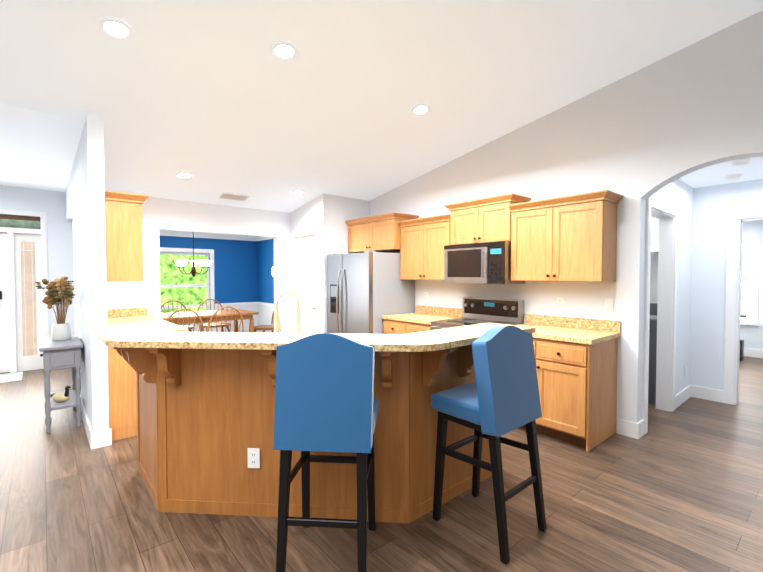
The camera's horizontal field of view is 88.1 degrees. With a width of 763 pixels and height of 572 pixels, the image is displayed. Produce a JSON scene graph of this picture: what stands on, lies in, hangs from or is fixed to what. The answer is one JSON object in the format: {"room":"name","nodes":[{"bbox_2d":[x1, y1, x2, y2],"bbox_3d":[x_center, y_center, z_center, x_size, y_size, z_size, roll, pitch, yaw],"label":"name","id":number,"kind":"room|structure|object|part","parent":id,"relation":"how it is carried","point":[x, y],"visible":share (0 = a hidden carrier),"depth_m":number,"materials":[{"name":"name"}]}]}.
{"room":"kitchen","nodes":[
{"label":"kitchen","id":0,"kind":"room"},
{"bbox_2d":[0,356,762,571],"bbox_3d":[-0.292,1.371,4.231,14.600,0.120,14.200,-1,2,-41],"label":"floor","id":1,"kind":"structure","parent":0,"point":[679,488],"depth_m":2.33,"materials":[{"name":"brown wood"}]},
{"bbox_2d":[0,372,22,382],"bbox_3d":[-5.577,1.282,5.156,1.300,0.011,0.600,-1,2,-41],"label":"rug","id":2,"kind":"object","parent":1,"relation":"on","point":[10,377],"visible":1,"depth_m":5.46,"materials":[{"name":"white fabric"}]},
{"bbox_2d":[39,336,82,432],"bbox_3d":[-3.128,0.930,3.851,0.310,0.778,0.710,-1,2,-41],"label":"console table","id":3,"kind":"object","parent":1,"relation":"on","point":[61,354],"visible":1,"depth_m":3.64,"materials":[{"name":"grey wood"}]},
{"bbox_2d":[35,276,75,340],"bbox_3d":[-3.227,0.221,3.909,0.306,0.634,0.425,-1,2,-41],"label":"vase","id":4,"kind":"object","parent":3,"relation":"on","point":[62,288],"visible":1,"depth_m":3.88,"materials":[{"name":"ceramic"}]},
{"bbox_2d":[50,386,72,401],"bbox_3d":[-3.031,1.019,3.735,0.164,0.157,0.220,-1,2,-41],"label":"duck decoy","id":5,"kind":"object","parent":3,"relation":"on","point":[60,397],"visible":1,"depth_m":3.71,"materials":[{"name":"beige wood"}]},
{"bbox_2d":[107,307,188,440],"bbox_3d":[-2.653,0.802,4.241,0.667,1.012,1.796,-1,2,-41],"label":"base cabinet","id":6,"kind":"object","parent":1,"relation":"on","point":[122,398],"visible":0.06,"depth_m":3.44,"materials":[{"name":"brown wood"}]},
{"bbox_2d":[160,300,193,331],"bbox_3d":[-3.891,0.755,7.477,0.585,0.948,0.564,-1,2,-41],"label":"dining chair","id":7,"kind":"object","parent":1,"relation":"on","point":[190,327],"visible":0.31,"depth_m":7.62,"materials":[{"name":"brown wood"}]},
{"bbox_2d":[166,309,203,331],"bbox_3d":[-3.030,0.795,5.927,0.585,0.948,0.564,-1,2,-41],"label":"dining chair","id":8,"kind":"object","parent":1,"relation":"on","point":[190,310],"visible":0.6,"depth_m":5.77,"materials":[{"name":"brown wood"}]},
{"bbox_2d":[161,309,258,332],"bbox_3d":[-3.135,0.858,6.984,1.600,0.763,0.960,-1,2,-41],"label":"dining table","id":9,"kind":"object","parent":1,"relation":"on","point":[205,316],"visible":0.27,"depth_m":6.87,"materials":[{"name":"brown wood"}]},
{"bbox_2d":[196,299,229,331],"bbox_3d":[-3.360,0.744,7.934,0.585,0.948,0.564,-1,2,-41],"label":"dining chair","id":10,"kind":"object","parent":1,"relation":"on","point":[218,325],"visible":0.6,"depth_m":7.95,"materials":[{"name":"brown wood"}]},
{"bbox_2d":[207,306,243,331],"bbox_3d":[-2.574,0.784,6.346,0.585,0.948,0.564,-1,2,-41],"label":"dining chair","id":11,"kind":"object","parent":1,"relation":"on","point":[212,316],"visible":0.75,"depth_m":6.15,"materials":[{"name":"brown wood"}]},
{"bbox_2d":[254,311,273,332],"bbox_3d":[-2.157,0.753,7.560,0.564,0.948,0.585,-1,2,-41],"label":"dining chair","id":12,"kind":"object","parent":1,"relation":"on","point":[264,327],"visible":0.15,"depth_m":7.53,"materials":[{"name":"brown wood"}]},
{"bbox_2d":[92,322,535,522],"bbox_3d":[-0.475,0.814,2.697,2.260,1.072,2.015,-1,2,-41],"label":"peninsula bar","id":13,"kind":"object","parent":1,"relation":"on","point":[205,409],"visible":0.79,"depth_m":2.33,"materials":[{"name":"brown wood"}]},
{"bbox_2d":[247,448,259,467],"bbox_3d":[-0.750,1.011,2.314,0.072,0.116,0.008,0,1,4],"label":"outlet","id":14,"kind":"object","parent":13,"relation":"attached to","point":[253,457],"visible":1,"depth_m":2.31,"materials":[{"name":"white plastic"}]},
{"bbox_2d":[274,290,306,332],"bbox_3d":[-0.663,0.229,2.800,0.263,0.406,0.125,-1,2,-41],"label":"faucet","id":15,"kind":"object","parent":13,"relation":"on","point":[277,321],"visible":0.94,"depth_m":2.75,"materials":[{"name":"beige metal"}]},
{"bbox_2d":[273,333,378,571],"bbox_3d":[-0.257,0.792,1.985,0.456,1.148,0.485,0,1,4],"label":"bar stool","id":16,"kind":"object","parent":1,"relation":"on","point":[326,400],"visible":1,"depth_m":1.81,"materials":[{"name":"blue fabric"}]},
{"bbox_3d":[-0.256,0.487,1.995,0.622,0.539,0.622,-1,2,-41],"label":"seat","id":17,"kind":"part","parent":16,"relation":"part of","materials":[{"name":"blue fabric"}]},
{"bbox_2d":[327,251,414,333],"bbox_3d":[-0.186,0.401,5.516,0.872,1.715,0.955,-1,2,-41],"label":"refrigerator","id":18,"kind":"object","parent":1,"relation":"on","point":[366,290],"visible":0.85,"depth_m":5.16,"materials":[{"name":"silver metal"}]},
{"bbox_2d":[382,305,461,333],"bbox_3d":[0.509,0.785,4.916,0.667,1.012,0.835,-1,2,-41],"label":"base cabinet","id":19,"kind":"object","parent":1,"relation":"on","point":[421,318],"visible":0.21,"depth_m":4.87,"materials":[{"name":"brown wood"}]},
{"bbox_2d":[430,297,523,329],"bbox_3d":[1.006,0.726,4.280,0.717,1.162,0.760,-1,2,-41],"label":"range","id":20,"kind":"object","parent":1,"relation":"on","point":[476,310],"visible":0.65,"depth_m":4.36,"materials":[{"name":"silver metal"}]},
{"bbox_2d":[431,326,546,563],"bbox_3d":[0.609,0.786,2.234,0.456,1.148,0.485,-1,2,-41],"label":"bar stool","id":21,"kind":"object","parent":1,"relation":"on","point":[496,400],"visible":1,"depth_m":2.11,"materials":[{"name":"blue fabric"}]},
{"bbox_3d":[0.594,0.481,2.243,0.456,0.539,0.439,-1,2,-41],"label":"seat","id":22,"kind":"part","parent":21,"relation":"part of","materials":[{"name":"blue fabric"}]},
{"bbox_2d":[517,314,620,451],"bbox_3d":[1.590,0.817,3.660,0.667,1.012,0.910,-1,2,-41],"label":"base cabinet","id":23,"kind":"object","parent":1,"relation":"on","point":[576,362],"visible":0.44,"depth_m":3.34,"materials":[{"name":"brown wood"}]},
{"bbox_2d":[648,303,656,403],"bbox_3d":[3.047,0.756,4.785,0.656,1.077,0.695,-1,2,-41],"label":"washing machine","id":24,"kind":"object","parent":1,"relation":"on","point":[652,354],"visible":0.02,"depth_m":4.38,"materials":[{"name":"grey metal"}]},
{"bbox_2d":[739,340,743,360],"bbox_3d":[6.009,1.082,6.727,0.225,0.327,0.230,-1,2,-41],"label":"speaker","id":25,"kind":"object","parent":1,"relation":"on","point":[741,357],"visible":0.36,"depth_m":6.59},
{"bbox_2d":[0,10,762,432],"bbox_3d":[-0.110,-0.678,3.776,14.350,4.000,13.350,-1,2,-41],"label":"wall","id":26,"kind":"structure","parent":0,"point":[658,130],"depth_m":4.13,"materials":[{"name":"white paint"}]},
{"bbox_2d":[0,209,48,372],"bbox_3d":[-5.817,0.090,5.467,1.820,2.380,0.170,-1,2,-41],"label":"front door","id":27,"kind":"structure","parent":26,"relation":"attached to","point":[24,321],"depth_m":5.87,"materials":[{"name":"white wood"}]},
{"bbox_2d":[105,190,149,281],"bbox_3d":[-2.389,-0.419,3.632,0.313,0.750,0.770,-1,2,-41],"label":"upper cabinet","id":28,"kind":"object","parent":26,"relation":"attached to","point":[124,236],"visible":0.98,"depth_m":3.36,"materials":[{"name":"brown wood"}]},
{"bbox_2d":[160,247,214,312],"bbox_3d":[-4.425,-0.018,8.722,1.440,1.630,0.150,-1,2,-41],"label":"dining room window","id":29,"kind":"structure","parent":26,"relation":"in","point":[176,284],"depth_m":8.82,"materials":[{"name":"white"}]},
{"bbox_2d":[296,234,316,332],"bbox_3d":[-1.160,0.243,6.042,0.110,2.025,0.670,-1,2,-41],"label":"door","id":30,"kind":"structure","parent":26,"relation":"attached to","point":[306,270],"depth_m":6.02,"materials":[{"name":"white wood"}]},
{"bbox_2d":[345,212,418,252],"bbox_3d":[-0.014,-0.730,5.638,0.468,0.470,1.080,-1,2,-41],"label":"upper cabinet","id":31,"kind":"object","parent":26,"relation":"attached to","point":[379,233],"visible":0.94,"depth_m":5.43,"materials":[{"name":"brown wood"}]},
{"bbox_2d":[80,196,762,448],"bbox_3d":[-0.118,0.105,3.690,14.200,2.440,13.200,-1,2,-41],"label":"trim","id":32,"kind":"structure","parent":26,"relation":"attached to","point":[667,215],"depth_m":4.20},
{"bbox_2d":[398,214,450,279],"bbox_3d":[0.622,-0.458,4.982,0.368,0.760,0.835,-1,2,-41],"label":"upper cabinet","id":33,"kind":"object","parent":26,"relation":"attached to","point":[425,241],"visible":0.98,"depth_m":4.88,"materials":[{"name":"brown wood"}]},
{"bbox_2d":[424,292,427,300],"bbox_3d":[0.600,0.140,5.300,0.008,0.116,0.072,-1,2,-41],"label":"outlet","id":34,"kind":"object","parent":26,"relation":"attached to","point":[425,296],"visible":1,"depth_m":5.30,"materials":[{"name":"white plastic"}]},
{"bbox_2d":[444,193,530,244],"bbox_3d":[1.151,-0.700,4.362,0.368,0.465,0.875,-1,2,-41],"label":"upper cabinet","id":35,"kind":"object","parent":26,"relation":"attached to","point":[487,219],"visible":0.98,"depth_m":4.22,"materials":[{"name":"brown wood"}]},
{"bbox_2d":[444,241,524,283],"bbox_3d":[1.104,-0.244,4.334,0.476,0.435,0.765,-1,2,-41],"label":"microwave","id":36,"kind":"object","parent":35,"relation":"attached to","point":[482,263],"visible":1,"depth_m":4.15,"materials":[{"name":"silver metal"}]},
{"bbox_2d":[557,297,563,308],"bbox_3d":[1.782,0.173,3.928,0.008,0.116,0.072,-1,2,-41],"label":"outlet","id":37,"kind":"object","parent":26,"relation":"attached to","point":[560,303],"visible":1,"depth_m":3.92,"materials":[{"name":"white plastic"}]},
{"bbox_2d":[508,190,623,281],"bbox_3d":[1.705,-0.426,3.725,0.368,0.760,0.915,-1,2,-41],"label":"upper cabinet","id":38,"kind":"object","parent":26,"relation":"attached to","point":[569,238],"visible":1,"depth_m":3.56,"materials":[{"name":"brown wood"}]},
{"bbox_2d":[604,298,612,310],"bbox_3d":[2.071,0.172,3.591,0.009,0.116,0.072,-1,2,-41],"label":"outlet","id":39,"kind":"object","parent":26,"relation":"attached to","point":[608,304],"visible":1,"depth_m":3.59,"materials":[{"name":"white plastic"}]},
{"bbox_2d":[740,247,751,320],"bbox_3d":[6.235,-0.037,7.302,0.065,1.300,0.910,-1,2,-41],"label":"bedroom window","id":40,"kind":"structure","parent":26,"relation":"in","point":[745,284],"depth_m":7.03,"materials":[{"name":"white"}]},
{"bbox_2d":[0,0,762,212],"bbox_3d":[-0.110,-1.957,3.743,14.350,1.680,13.350,-1,2,-41],"label":"ceiling","id":41,"kind":"structure","parent":0,"point":[216,99],"depth_m":3.11,"materials":[{"name":"white paint"}]},
{"bbox_2d":[97,16,134,40],"bbox_3d":[-1.600,-1.549,2.378,0.190,0.038,0.189,-1,2,-41],"label":"recessed light","id":42,"kind":"object","parent":41,"relation":"in","point":[114,28],"visible":1,"depth_m":2.37,"materials":[{"name":"white plastic"}]},
{"bbox_2d":[175,172,192,178],"bbox_3d":[-2.276,-1.272,4.545,0.190,0.038,0.189,-1,2,-41],"label":"recessed light","id":43,"kind":"object","parent":41,"relation":"in","point":[183,175],"visible":0.98,"depth_m":4.54,"materials":[{"name":"white plastic"}]},
{"bbox_2d":[174,232,211,276],"bbox_3d":[-3.374,-0.681,7.121,0.606,1.038,0.631,-1,2,-41],"label":"chandelier","id":44,"kind":"object","parent":41,"relation":"hanging from","point":[183,263],"visible":0.94,"depth_m":7.09,"materials":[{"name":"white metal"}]},
{"bbox_2d":[218,193,249,200],"bbox_3d":[-2.017,-1.216,5.389,0.360,0.044,0.199,-1,2,-41],"label":"ceiling vent","id":45,"kind":"object","parent":41,"relation":"in","point":[233,196],"visible":1,"depth_m":5.37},
{"bbox_2d":[270,41,297,60],"bbox_3d":[-0.670,-1.614,2.711,0.190,0.038,0.189,-1,2,-41],"label":"recessed light","id":46,"kind":"object","parent":41,"relation":"in","point":[284,50],"visible":1,"depth_m":2.71,"materials":[{"name":"white plastic"}]},
{"bbox_2d":[291,190,304,194],"bbox_3d":[-1.154,-1.300,5.470,0.190,0.038,0.189,-1,2,-41],"label":"recessed light","id":47,"kind":"object","parent":41,"relation":"in","point":[297,192],"visible":1,"depth_m":5.47,"materials":[{"name":"white plastic"}]},
{"bbox_2d":[410,104,430,115],"bbox_3d":[0.362,-1.631,3.654,0.190,0.038,0.189,-1,2,-41],"label":"recessed light","id":48,"kind":"object","parent":41,"relation":"in","point":[419,109],"visible":1,"depth_m":3.65,"materials":[{"name":"white plastic"}]},
{"bbox_2d":[725,174,741,179],"bbox_3d":[3.574,-1.105,4.002,0.128,0.034,0.130,-1,2,-41],"label":"smoke detector","id":49,"kind":"object","parent":41,"relation":"attached to","point":[732,176],"visible":1,"depth_m":3.96,"materials":[{"name":"white plastic"}]},
{"bbox_2d":[731,158,749,165],"bbox_3d":[3.174,-1.092,3.487,0.128,0.034,0.130,-1,2,-41],"label":"smoke detector","id":50,"kind":"object","parent":41,"relation":"attached to","point":[737,162],"visible":1,"depth_m":3.46,"materials":[{"name":"white plastic"}]}
]}

